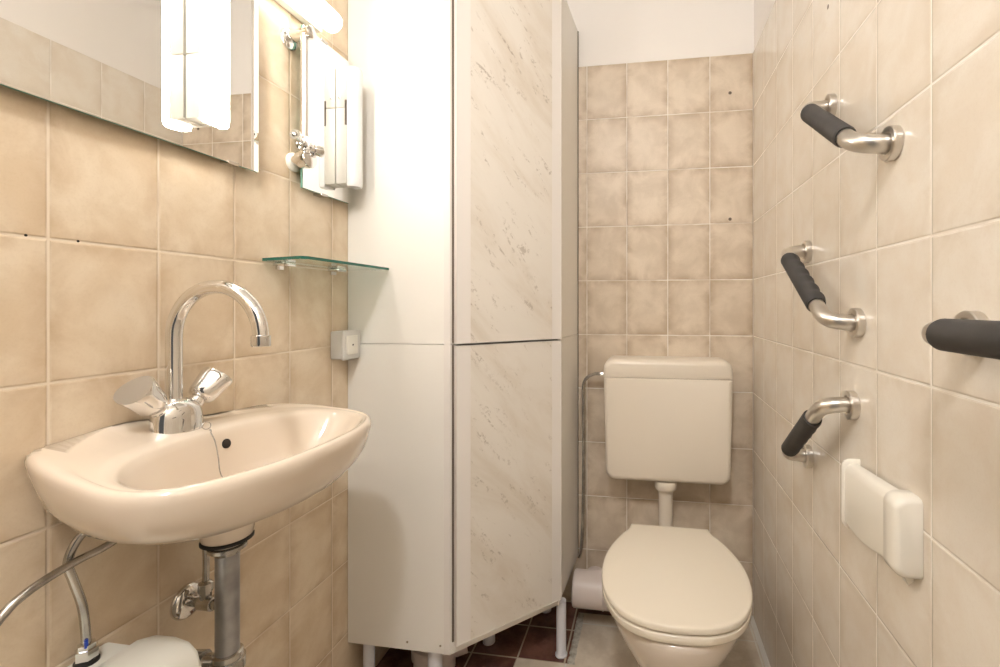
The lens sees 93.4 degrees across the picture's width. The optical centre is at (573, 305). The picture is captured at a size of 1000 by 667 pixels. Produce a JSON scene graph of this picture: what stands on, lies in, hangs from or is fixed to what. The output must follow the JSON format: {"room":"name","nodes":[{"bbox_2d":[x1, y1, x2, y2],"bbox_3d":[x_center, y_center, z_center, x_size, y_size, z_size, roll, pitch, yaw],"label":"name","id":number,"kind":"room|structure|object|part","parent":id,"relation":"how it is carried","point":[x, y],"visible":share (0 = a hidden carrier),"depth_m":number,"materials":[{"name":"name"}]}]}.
{"room":"bathroom","nodes":[
{"label":"bathroom","id":0,"kind":"room"},
{"bbox_2d":[0,0,389,666],"bbox_3d":[-0.773,-0.122,0.679,0.100,2.460,2.544,0,0,9],"label":"wall","id":1,"kind":"structure","parent":0,"point":[152,219],"depth_m":0.78,"materials":[{"name":"beige tile"}]},
{"bbox_2d":[0,533,201,666],"bbox_3d":[-0.656,0.593,0.558,0.165,0.589,0.345,0,0,9],"label":"boiler","id":2,"kind":"object","parent":1,"relation":"attached to","point":[156,650],"visible":0.88,"depth_m":0.66,"materials":[{"name":"white"}]},
{"bbox_3d":[-0.704,0.701,0.554,0.072,0.374,0.317,0,0,9],"label":"casing","id":3,"kind":"part","parent":2,"relation":"part of","materials":[{"name":"white plastic"}]},
{"bbox_2d":[0,0,258,172],"bbox_3d":[-0.724,-0.465,0.600,0.020,0.379,0.762,0,0,9],"label":"wall mirror","id":4,"kind":"object","parent":1,"relation":"attached to","point":[122,63],"visible":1,"depth_m":0.73,"materials":[{"name":"silver mirror"}]},
{"bbox_3d":[-0.720,-0.466,0.599,0.005,0.376,0.762,0,0,9],"label":"glass plate","id":5,"kind":"part","parent":4,"relation":"part of","materials":[{"name":"green mirror"}]},
{"bbox_2d":[186,0,229,128],"bbox_3d":[-0.649,-0.477,0.833,0.056,0.310,0.046,0,0,9],"label":"lamp","id":6,"kind":"object","parent":4,"relation":"attached to","point":[207,21],"visible":1,"depth_m":0.81,"materials":[{"name":"white plastic"}]},
{"bbox_2d":[201,0,229,128],"bbox_3d":[-0.634,-0.477,0.832,0.026,0.310,0.042,0,0,9],"label":"diffuser","id":7,"kind":"object","parent":6,"relation":"attached to","point":[215,14],"depth_m":0.82,"materials":[{"name":"white plastic"}]},
{"bbox_2d":[170,550,213,620],"bbox_3d":[-0.662,0.434,0.836,0.070,0.255,0.075,0,0,9],"label":"angle valve","id":8,"kind":"object","parent":1,"relation":"attached to","point":[193,596],"visible":0.56,"depth_m":0.83,"materials":[{"name":"silver metal"}]},
{"bbox_2d":[24,403,371,550],"bbox_3d":[-0.552,0.291,0.797,0.298,0.211,0.481,0,0,9],"label":"washbasin","id":9,"kind":"object","parent":1,"relation":"attached to","point":[125,483],"visible":0.99,"depth_m":0.68,"materials":[{"name":"beige ceramic"}]},
{"bbox_2d":[113,280,270,433],"bbox_3d":[-0.590,0.084,0.767,0.199,0.254,0.176,0,0,9],"label":"tap","id":10,"kind":"object","parent":9,"relation":"on","point":[169,412],"visible":1,"depth_m":0.76,"materials":[{"name":"silver metal"}]},
{"bbox_3d":[-0.666,0.141,0.722,0.053,0.064,0.063,0,0,9],"label":"knob","id":11,"kind":"part","parent":10,"relation":"part of","materials":[{"name":"silver metal"}]},
{"bbox_3d":[-0.666,0.168,0.750,0.028,0.036,0.036,0,0,9],"label":"handle","id":12,"kind":"part","parent":10,"relation":"part of","materials":[{"name":"silver metal"}]},
{"bbox_3d":[-0.657,0.168,0.807,0.028,0.036,0.036,0,0,9],"label":"handle","id":13,"kind":"part","parent":10,"relation":"part of","materials":[{"name":"silver metal"}]},
{"bbox_3d":[-0.647,0.141,0.834,0.053,0.064,0.063,0,0,9],"label":"knob","id":14,"kind":"part","parent":10,"relation":"part of","materials":[{"name":"silver metal"}]},
{"bbox_2d":[201,421,222,476],"bbox_3d":[-0.604,0.254,0.790,0.049,0.113,0.013,0,0,9],"label":"chain","id":15,"kind":"object","parent":10,"relation":"hanging from","point":[210,430],"visible":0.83,"depth_m":0.79,"materials":[{"name":"silver metal"}]},
{"bbox_3d":[-0.587,0.062,0.767,0.188,0.210,0.024,0,0,9],"label":"spout","id":16,"kind":"part","parent":10,"relation":"part of","materials":[{"name":"silver metal"}]},
{"bbox_2d":[196,541,247,666],"bbox_3d":[-0.629,0.592,0.794,0.141,0.391,0.061,0,0,9],"label":"pipe","id":17,"kind":"object","parent":9,"relation":"attached to","point":[228,649],"visible":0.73,"depth_m":0.78,"materials":[{"name":"silver metal"}]},
{"bbox_2d":[280,25,316,137],"bbox_3d":[-0.626,-0.503,1.071,0.070,0.271,0.048,0,0,9],"label":"pipe","id":18,"kind":"object","parent":1,"relation":"attached to","point":[289,38],"visible":1,"depth_m":1.05,"materials":[{"name":"silver metal"}]},
{"bbox_3d":[-0.624,-0.621,1.068,0.065,0.029,0.029,0,0,15],"label":"arm","id":19,"kind":"part","parent":18,"relation":"part of","materials":[{"name":"silver metal"}]},
{"bbox_2d":[286,130,324,171],"bbox_3d":[-0.622,-0.349,1.062,0.080,0.071,0.092,0,0,9],"label":"tap","id":20,"kind":"object","parent":18,"relation":"attached to","point":[305,158],"visible":1,"depth_m":1.06,"materials":[{"name":"silver metal"}]},
{"bbox_3d":[-0.599,-0.360,1.079,0.027,0.027,0.037,0,0,41],"label":"knob","id":21,"kind":"part","parent":20,"relation":"part of","materials":[{"name":"silver metal"}]},
{"bbox_2d":[275,0,341,32],"bbox_3d":[-0.660,-0.704,0.841,0.072,0.052,0.667,0,0,9],"label":"lamp","id":22,"kind":"object","parent":1,"relation":"attached to","point":[318,14],"visible":0.98,"depth_m":1.10,"materials":[{"name":"white plastic"}]},
{"bbox_2d":[301,25,348,203],"bbox_3d":[-0.632,-0.469,1.183,0.023,0.391,0.174,0,0,9],"label":"wall mirror","id":23,"kind":"object","parent":1,"relation":"attached to","point":[324,61],"visible":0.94,"depth_m":1.17,"materials":[{"name":"silver mirror"}]},
{"bbox_2d":[336,66,362,188],"bbox_3d":[-0.586,-0.465,1.226,0.056,0.310,0.046,0,0,9],"label":"lamp","id":24,"kind":"object","parent":23,"relation":"attached to","point":[349,80],"visible":1,"depth_m":1.21,"materials":[{"name":"white plastic"}]},
{"bbox_2d":[347,66,362,188],"bbox_3d":[-0.570,-0.465,1.225,0.026,0.310,0.042,0,0,9],"label":"diffuser","id":25,"kind":"object","parent":24,"relation":"attached to","point":[354,74],"depth_m":1.21,"materials":[{"name":"white plastic"}]},
{"bbox_2d":[262,256,388,274],"bbox_3d":[-0.588,-0.094,1.119,0.129,0.028,0.315,0,0,9],"label":"glass shelf","id":26,"kind":"object","parent":1,"relation":"attached to","point":[333,266],"visible":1,"depth_m":1.06,"materials":[{"name":"green"}]},
{"bbox_3d":[-0.587,-0.099,1.119,0.125,0.006,0.314,0,0,9],"label":"glass plate","id":27,"kind":"part","parent":26,"relation":"part of","materials":[{"name":"green"}]},
{"bbox_2d":[331,329,359,360],"bbox_3d":[-0.610,0.105,1.250,0.046,0.079,0.072,0,0,9],"label":"light switch","id":28,"kind":"object","parent":1,"relation":"attached to","point":[345,344],"visible":1,"depth_m":1.22,"materials":[{"name":"white plastic"}]},
{"bbox_3d":[-0.596,0.105,1.248,0.008,0.079,0.072,0,0,9],"label":"plate","id":29,"kind":"part","parent":28,"relation":"part of","materials":[{"name":"white plastic"}]},
{"bbox_2d":[348,0,578,344],"bbox_3d":[-0.304,-0.459,1.512,0.567,1.127,0.552,0,0,9],"label":"upper cabinet","id":30,"kind":"object","parent":1,"relation":"attached to","point":[468,197],"visible":1,"depth_m":1.28,"materials":[{"name":"white plastic"}]},
{"bbox_3d":[-0.179,-0.459,1.343,0.341,1.123,0.019,0,0,-36],"label":"door","id":31,"kind":"part","parent":30,"relation":"part of","materials":[{"name":"white"}]},
{"bbox_3d":[-0.171,-0.459,1.338,0.264,1.120,0.001,0,0,-36],"label":"marbled panel","id":32,"kind":"part","parent":30,"relation":"part of","materials":[{"name":"laminate"}]},
{"bbox_3d":[0.017,-0.459,1.739,0.004,1.127,0.005,0,0,9],"label":"panel","id":33,"kind":"part","parent":30,"relation":"part of","materials":[{"name":"brown"}]},
{"bbox_2d":[376,601,764,666],"bbox_3d":[-0.135,1.148,0.580,1.392,0.080,2.544,0,0,9],"label":"floor","id":34,"kind":"structure","parent":0,"point":[594,638],"depth_m":1.51,"materials":[{"name":"tile"}]},
{"bbox_2d":[411,634,494,666],"bbox_3d":[-0.363,1.040,1.453,0.269,0.135,0.136,0,0,-23],"label":"cabinet leg","id":35,"kind":"object","parent":34,"relation":"on","point":[419,658],"visible":0.19,"depth_m":1.39,"materials":[{"name":"beige plastic"}]},
{"bbox_2d":[348,334,578,666],"bbox_3d":[-0.302,0.606,1.512,0.570,1.003,0.552,0,0,9],"label":"base cabinet","id":36,"kind":"object","parent":34,"relation":"on","point":[463,487],"visible":1,"depth_m":1.28,"materials":[{"name":"white plastic"}]},
{"bbox_3d":[-0.578,1.021,1.320,0.039,0.174,0.039,0,0,9],"label":"leg","id":37,"kind":"part","parent":36,"relation":"part of","materials":[{"name":"white"}]},
{"bbox_3d":[-0.385,1.021,1.297,0.049,0.174,0.049,0,0,9],"label":"leg","id":38,"kind":"part","parent":36,"relation":"part of","materials":[{"name":"white"}]},
{"bbox_3d":[-0.179,0.506,1.343,0.341,0.799,0.019,0,0,-36],"label":"door","id":39,"kind":"part","parent":36,"relation":"part of","materials":[{"name":"white laminate"}]},
{"bbox_3d":[-0.171,0.506,1.338,0.264,0.796,0.001,0,0,-36],"label":"marbled panel","id":40,"kind":"part","parent":36,"relation":"part of","materials":[{"name":"laminate"}]},
{"bbox_3d":[-0.038,1.021,1.479,0.039,0.174,0.039,0,0,9],"label":"leg","id":41,"kind":"part","parent":36,"relation":"part of","materials":[{"name":"white"}]},
{"bbox_3d":[0.017,0.520,1.739,0.004,0.830,0.005,0,0,9],"label":"panel","id":42,"kind":"part","parent":36,"relation":"part of","materials":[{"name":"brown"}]},
{"bbox_2d":[602,524,752,666],"bbox_3d":[0.274,0.892,1.300,0.365,0.432,0.656,0,0,9],"label":"toilet","id":43,"kind":"object","parent":34,"relation":"on","point":[676,596],"visible":1,"depth_m":1.09,"materials":[{"name":"white ceramic"}]},
{"bbox_2d":[572,566,608,610],"bbox_3d":[0.087,0.979,1.630,0.160,0.138,0.198,0,0,9],"label":"pipe","id":44,"kind":"object","parent":43,"relation":"attached to","point":[587,593],"visible":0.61,"depth_m":1.55,"materials":[{"name":"beige plastic"}]},
{"bbox_2d":[655,481,676,526],"bbox_3d":[0.309,0.699,1.552,0.074,0.205,0.162,0,0,9],"label":"pipe","id":45,"kind":"object","parent":43,"relation":"attached to","point":[665,489],"visible":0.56,"depth_m":1.57,"materials":[{"name":"beige plastic"}]},
{"bbox_3d":[0.259,0.705,1.202,0.363,0.022,0.456,0,0,9],"label":"seat","id":46,"kind":"part","parent":43,"relation":"part of","materials":[{"name":"beige plastic"}]},
{"bbox_2d":[562,0,753,615],"bbox_3d":[0.054,-0.122,1.787,1.292,2.460,0.100,0,0,9],"label":"wall","id":47,"kind":"structure","parent":0,"point":[666,151],"depth_m":1.69,"materials":[{"name":"beige tile"}]},
{"bbox_2d":[604,355,732,484],"bbox_3d":[0.323,0.386,1.623,0.426,0.411,0.140,0,0,9],"label":"toilet cistern","id":48,"kind":"object","parent":47,"relation":"attached to","point":[668,418],"visible":1,"depth_m":1.55,"materials":[{"name":"beige plastic"}]},
{"bbox_2d":[577,372,603,557],"bbox_3d":[0.066,0.584,1.690,0.123,0.697,0.030,0,0,27],"label":"supply pipe","id":49,"kind":"object","parent":48,"relation":"attached to","point":[587,377],"visible":0.98,"depth_m":1.71,"materials":[{"name":"silver metal"}]},
{"bbox_3d":[0.323,0.212,1.623,0.426,0.063,0.140,0,0,9],"label":"cistern lid","id":50,"kind":"part","parent":48,"relation":"part of","materials":[{"name":"beige plastic"}]},
{"bbox_2d":[753,0,999,666],"bbox_3d":[0.503,-0.122,0.480,0.100,2.460,2.544,0,0,9],"label":"wall","id":51,"kind":"structure","parent":0,"point":[911,241],"depth_m":0.75,"materials":[{"name":"beige tile"}]},
{"bbox_2d":[750,616,770,666],"bbox_3d":[0.448,1.102,0.489,0.014,0.014,2.344,0,0,9],"label":"baseboard","id":52,"kind":"structure","parent":51,"relation":"attached to","point":[753,624],"depth_m":1.52,"materials":[{"name":"white tile"}]},
{"bbox_2d":[781,390,860,467],"bbox_3d":[0.492,0.264,0.966,0.072,0.218,0.284,0,0,9],"label":"grab bar","id":53,"kind":"object","parent":51,"relation":"attached to","point":[794,447],"visible":1,"depth_m":0.90,"materials":[{"name":"silver metal"}]},
{"bbox_2d":[781,240,865,337],"bbox_3d":[0.491,-0.047,0.959,0.072,0.208,0.313,0,0,9],"label":"grab bar","id":54,"kind":"object","parent":51,"relation":"attached to","point":[793,258],"visible":1,"depth_m":0.89,"materials":[{"name":"black rubber"}]},
{"bbox_2d":[800,93,903,160],"bbox_3d":[0.471,-0.324,0.831,0.072,0.207,0.292,0,0,9],"label":"grab bar","id":55,"kind":"object","parent":51,"relation":"attached to","point":[820,116],"visible":1,"depth_m":0.74,"materials":[{"name":"silver metal"}]},
{"bbox_2d":[841,458,922,584],"bbox_3d":[0.474,0.330,0.734,0.034,0.130,0.197,0,0,9],"label":"toilet paper holder","id":56,"kind":"object","parent":51,"relation":"attached to","point":[887,519],"visible":1,"depth_m":0.67,"materials":[{"name":"white plastic"}]},
{"bbox_3d":[0.491,0.333,0.827,0.030,0.123,0.009,0,0,9],"label":"plate","id":57,"kind":"part","parent":56,"relation":"part of","materials":[{"name":"white plastic"}]},
{"bbox_2d":[921,310,999,359],"bbox_3d":[0.401,0.032,0.379,0.072,0.052,0.374,0,0,9],"label":"grab bar","id":58,"kind":"object","parent":51,"relation":"attached to","point":[970,332],"visible":1,"depth_m":0.46,"materials":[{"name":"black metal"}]}
]}

